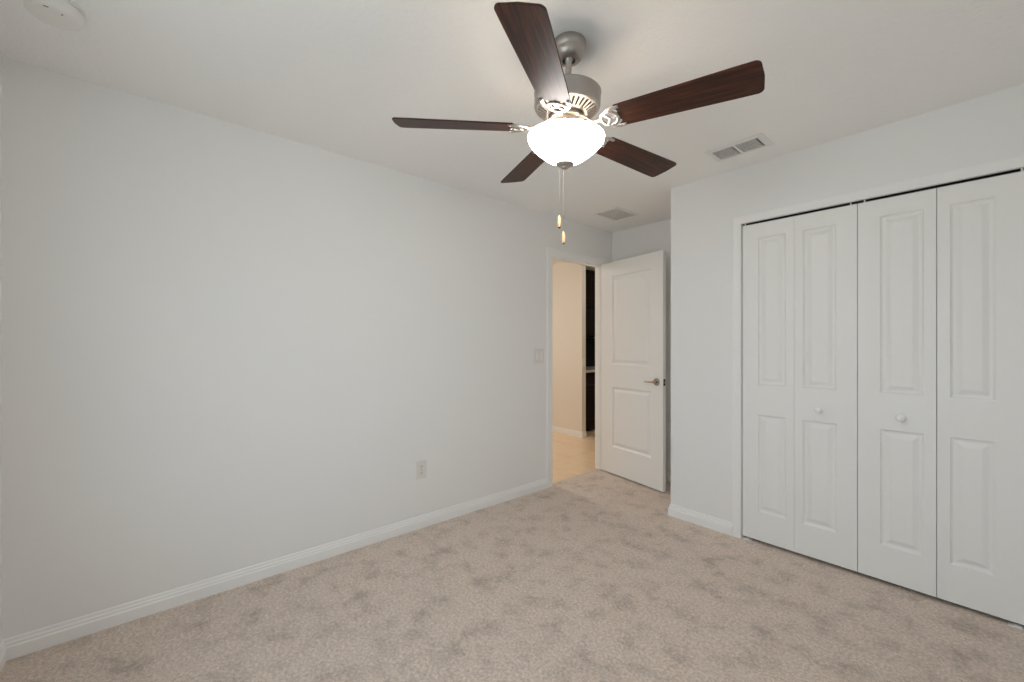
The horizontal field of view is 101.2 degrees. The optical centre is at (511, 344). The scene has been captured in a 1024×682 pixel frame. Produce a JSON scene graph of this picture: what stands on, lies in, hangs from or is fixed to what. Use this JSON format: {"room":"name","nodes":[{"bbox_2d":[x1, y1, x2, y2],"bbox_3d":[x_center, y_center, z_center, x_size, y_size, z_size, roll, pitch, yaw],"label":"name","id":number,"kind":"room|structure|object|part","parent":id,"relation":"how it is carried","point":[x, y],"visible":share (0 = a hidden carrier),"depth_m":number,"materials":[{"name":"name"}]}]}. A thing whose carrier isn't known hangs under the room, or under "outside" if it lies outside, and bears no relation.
{"room":"empty bedroom","nodes":[
{"label":"empty bedroom","id":0,"kind":"room"},
{"bbox_2d":[0,54,1,642],"bbox_3d":[-1.078,0.058,0.489,0.100,2.430,3.091,0,0,-41],"label":"wall","id":1,"kind":"structure","parent":0,"point":[0,54],"depth_m":1.68,"materials":[{"name":"white paint"}]},
{"bbox_2d":[2,57,611,639],"bbox_3d":[-0.535,0.058,3.064,4.291,2.430,0.090,0,0,-41],"label":"wall","id":2,"kind":"structure","parent":0,"point":[227,347],"depth_m":2.18,"materials":[{"name":"white paint"}]},
{"bbox_2d":[0,478,547,673],"bbox_3d":[0.239,1.231,1.630,3.385,0.084,3.091,0,0,-41],"label":"baseboard","id":3,"kind":"structure","parent":2,"relation":"attached to","point":[23,644],"depth_m":2.16,"materials":[{"name":"white"}]},
{"bbox_2d":[416,460,426,479],"bbox_3d":[-0.628,0.871,2.919,0.080,0.124,0.007,0,0,-41],"label":"wall outlet","id":4,"kind":"object","parent":2,"relation":"attached to","point":[421,466],"visible":1,"depth_m":2.92,"materials":[{"name":"white plastic"}]},
{"bbox_2d":[534,349,543,363],"bbox_3d":[0.237,0.106,3.667,0.120,0.124,0.010,0,0,-41],"label":"light switch","id":5,"kind":"object","parent":2,"relation":"attached to","point":[538,353],"visible":1,"depth_m":3.66,"materials":[{"name":"white plastic"}]},
{"bbox_2d":[547,247,607,487],"bbox_3d":[0.611,0.205,4.056,0.882,2.136,0.120,0,0,-41],"label":"trim","id":6,"kind":"structure","parent":2,"relation":"attached to","point":[552,253],"depth_m":4.10,"materials":[{"name":"white wood"}]},
{"bbox_2d":[602,250,665,491],"bbox_3d":[1.108,0.228,3.917,0.141,2.062,0.762,0,0,-31],"label":"door","id":7,"kind":"structure","parent":2,"relation":"in","point":[633,288],"depth_m":3.86,"materials":[{"name":"white paint"}]},
{"bbox_3d":[1.247,0.327,3.684,0.141,0.065,0.147,0,0,-31],"label":"handle","id":8,"kind":"part","parent":7,"relation":"part of","materials":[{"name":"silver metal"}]},
{"bbox_2d":[0,0,1023,270],"bbox_3d":[0.864,-1.207,4.009,7.644,0.100,6.070,0,0,-41],"label":"ceiling","id":9,"kind":"structure","parent":0,"point":[334,76],"depth_m":1.75,"materials":[{"name":"white paint"}]},
{"bbox_2d":[23,0,85,30],"bbox_3d":[-1.554,-1.131,1.427,0.150,0.051,0.150,0,0,-41],"label":"smoke detector","id":10,"kind":"object","parent":9,"relation":"attached to","point":[66,15],"visible":1,"depth_m":1.42,"materials":[{"name":"white plastic"}]},
{"bbox_2d":[392,2,764,243],"bbox_3d":[0.245,-0.790,1.645,1.249,0.733,1.281,0,0,-41],"label":"ceiling fan","id":11,"kind":"object","parent":9,"relation":"hanging from","point":[565,102],"visible":1,"depth_m":1.50,"materials":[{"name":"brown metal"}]},
{"bbox_3d":[-0.219,-0.847,1.623,0.468,0.006,0.136,2,15,-1],"label":"blade","id":12,"kind":"part","parent":11,"relation":"part of","materials":[{"name":"brown wood"}]},
{"bbox_3d":[0.072,-0.857,2.034,0.136,0.006,0.468,-12,7,-18],"label":"blade","id":13,"kind":"part","parent":11,"relation":"part of","materials":[{"name":"brown wood"}]},
{"bbox_3d":[0.083,-0.818,1.220,0.136,0.006,0.469,15,6,16],"label":"blade","id":14,"kind":"part","parent":11,"relation":"part of","materials":[{"name":"brown wood"}]},
{"bbox_3d":[0.113,-0.855,1.627,0.106,0.049,0.028,2,3,-1],"label":"arm","id":15,"kind":"part","parent":11,"relation":"part of","materials":[{"name":"silver metal"}]},
{"bbox_3d":[0.201,-0.522,1.785,0.015,0.050,0.015,0,0,-41],"label":"wooden pull","id":16,"kind":"part","parent":11,"relation":"part of","materials":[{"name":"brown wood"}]},
{"bbox_3d":[0.181,-0.848,1.535,0.028,0.049,0.106,3,3,17],"label":"arm","id":17,"kind":"part","parent":11,"relation":"part of","materials":[{"name":"silver metal"}]},
{"bbox_3d":[0.219,-0.645,1.779,0.002,0.330,0.014,0,0,0],"label":"pull chain","id":18,"kind":"part","parent":11,"relation":"part of","materials":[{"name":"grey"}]},
{"bbox_3d":[0.219,-0.454,1.785,0.015,0.050,0.015,0,0,-41],"label":"wooden pull","id":19,"kind":"part","parent":11,"relation":"part of","materials":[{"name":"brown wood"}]},
{"bbox_3d":[0.207,-0.754,1.633,0.295,0.102,0.295,0,4,-41],"label":"lamp shade","id":20,"kind":"part","parent":11,"relation":"part of","materials":[{"name":"white glass"}]},
{"bbox_3d":[0.290,-0.846,1.572,0.106,0.049,0.028,4,3,35],"label":"arm","id":21,"kind":"part","parent":11,"relation":"part of","materials":[{"name":"silver metal"}]},
{"bbox_3d":[0.553,-0.834,1.885,0.469,0.006,0.136,0,-9,-37],"label":"blade","id":22,"kind":"part","parent":11,"relation":"part of","materials":[{"name":"brown wood"}]},
{"bbox_3d":[0.560,-0.810,1.382,0.468,0.006,0.136,4,-9,35],"label":"blade","id":23,"kind":"part","parent":11,"relation":"part of","materials":[{"name":"brown wood"}]},
{"bbox_2d":[593,207,638,220],"bbox_3d":[0.925,-1.198,3.733,0.327,0.097,0.253,0,0,-41],"label":"ceiling vent","id":24,"kind":"object","parent":9,"relation":"in","point":[621,213],"visible":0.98,"depth_m":3.72,"materials":[{"name":"white metal"}]},
{"bbox_2d":[704,132,773,161],"bbox_3d":[1.336,-1.198,2.481,0.202,0.098,0.315,0,0,-41],"label":"ceiling vent","id":25,"kind":"object","parent":9,"relation":"in","point":[760,136],"visible":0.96,"depth_m":2.47,"materials":[{"name":"white metal"}]},
{"bbox_2d":[0,430,1023,681],"bbox_3d":[0.859,1.313,3.939,7.544,0.080,5.970,0,0,-41],"label":"floor","id":26,"kind":"structure","parent":0,"point":[589,576],"depth_m":1.96,"materials":[{"name":"carpet"}]},
{"bbox_2d":[586,372,594,430],"bbox_3d":[1.438,0.841,6.773,1.957,0.865,0.635,0,0,-41],"label":"base cabinet","id":27,"kind":"object","parent":26,"relation":"on","point":[590,377],"visible":0.02,"depth_m":6.11,"materials":[{"name":"black wood"}]},
{"bbox_2d":[586,366,594,372],"bbox_3d":[1.448,0.390,6.761,1.957,0.034,0.665,0,0,-41],"label":"countertop","id":28,"kind":"structure","parent":27,"relation":"on","point":[589,369],"depth_m":6.20,"materials":[{"name":"beige stone"}]},
{"bbox_3d":[1.270,0.500,6.220,0.972,0.165,0.020,0,0,-41],"label":"drawer","id":29,"kind":"part","parent":27,"relation":"part of","materials":[{"name":"black wood"}]},
{"bbox_3d":[1.270,0.878,6.220,0.972,0.560,0.020,0,0,-41],"label":"door","id":30,"kind":"part","parent":27,"relation":"part of","materials":[{"name":"black wood"}]},
{"bbox_2d":[552,262,585,431],"bbox_3d":[0.420,0.058,6.377,0.080,2.430,1.710,0,0,-41],"label":"wall","id":31,"kind":"structure","parent":0,"point":[568,279],"depth_m":5.89,"materials":[{"name":"white paint"}]},
{"bbox_2d":[552,426,586,437],"bbox_3d":[0.419,1.231,6.367,0.094,0.084,1.724,0,0,-41],"label":"baseboard","id":32,"kind":"structure","parent":31,"relation":"attached to","point":[555,429],"depth_m":5.86,"materials":[{"name":"white wood"}]},
{"bbox_2d":[582,358,585,366],"bbox_3d":[0.983,0.253,5.728,0.072,0.120,0.008,0,0,-41],"label":"switch","id":33,"kind":"object","parent":31,"relation":"attached to","point":[583,359],"visible":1,"depth_m":5.72,"materials":[{"name":"white plastic"}]},
{"bbox_2d":[586,338,594,366],"bbox_3d":[1.232,-0.077,7.010,1.957,0.900,0.014,0,0,-41],"label":"backsplash","id":34,"kind":"structure","parent":31,"relation":"attached to","point":[590,342],"depth_m":7.08,"materials":[{"name":"black"}]},
{"bbox_2d":[612,219,670,472],"bbox_3d":[2.123,0.058,3.196,0.100,2.430,3.191,0,0,-41],"label":"wall","id":35,"kind":"structure","parent":0,"point":[653,237],"depth_m":3.96,"materials":[{"name":"white paint"}]},
{"bbox_2d":[671,84,1023,522],"bbox_3d":[2.123,0.058,2.580,0.706,2.430,2.061,0,0,-41],"label":"wall","id":36,"kind":"structure","parent":0,"point":[990,127],"depth_m":2.82,"materials":[{"name":"white paint"}]},
{"bbox_2d":[666,472,731,535],"bbox_3d":[1.249,1.231,3.578,0.720,0.084,1.469,0,0,-41],"label":"baseboard","id":37,"kind":"structure","parent":36,"relation":"attached to","point":[697,518],"depth_m":2.96,"materials":[{"name":"white wood"}]},
{"bbox_2d":[742,203,857,571],"bbox_3d":[1.702,0.242,2.533,0.072,2.059,0.590,0,0,-41],"label":"door","id":38,"kind":"structure","parent":36,"relation":"in","point":[800,272],"depth_m":2.51,"materials":[{"name":"white paint"}]},
{"bbox_3d":[1.771,0.381,2.431,0.042,0.038,0.038,0,0,-41],"label":"knob","id":39,"kind":"part","parent":38,"relation":"part of","materials":[{"name":"white"}]},
{"bbox_2d":[732,155,1023,538],"bbox_3d":[1.927,0.216,2.336,0.110,2.113,1.295,0,0,-41],"label":"trim","id":40,"kind":"structure","parent":36,"relation":"attached to","point":[1017,162],"depth_m":2.75,"materials":[{"name":"white wood"}]},
{"bbox_2d":[742,168,1020,225],"bbox_3d":[1.916,-0.786,2.326,0.028,0.003,1.191,0,0,-41],"label":"track","id":41,"kind":"object","parent":36,"relation":"attached to","point":[1015,170],"visible":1,"depth_m":2.20,"materials":[{"name":"black metal"}]},
{"bbox_2d":[858,168,1023,630],"bbox_3d":[2.090,0.242,2.085,0.072,2.059,0.590,0,0,-41],"label":"door","id":42,"kind":"structure","parent":36,"relation":"in","point":[941,269],"depth_m":2.06,"materials":[{"name":"white paint"}]},
{"bbox_3d":[2.001,0.381,2.164,0.042,0.038,0.038,0,0,-41],"label":"knob","id":43,"kind":"part","parent":42,"relation":"part of","materials":[{"name":"white"}]},
{"bbox_3d":[0.519,0.058,5.815,5.800,2.430,2.889,0,0,-41],"label":"shell","id":44,"kind":"object","parent":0,"visible":0},
{"bbox_2d":[586,270,594,310],"bbox_3d":[1.347,-0.841,6.878,1.957,0.628,0.355,0,0,-41],"label":"upper cabinet","id":45,"kind":"object","parent":44,"relation":"attached to","point":[590,275],"visible":0.02,"depth_m":6.54,"materials":[{"name":"black wood"}]},
{"bbox_2d":[586,310,594,337],"bbox_3d":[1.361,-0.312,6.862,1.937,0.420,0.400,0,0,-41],"label":"microwave","id":46,"kind":"object","parent":45,"relation":"attached to","point":[590,315],"visible":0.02,"depth_m":6.46,"materials":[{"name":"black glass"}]}
]}

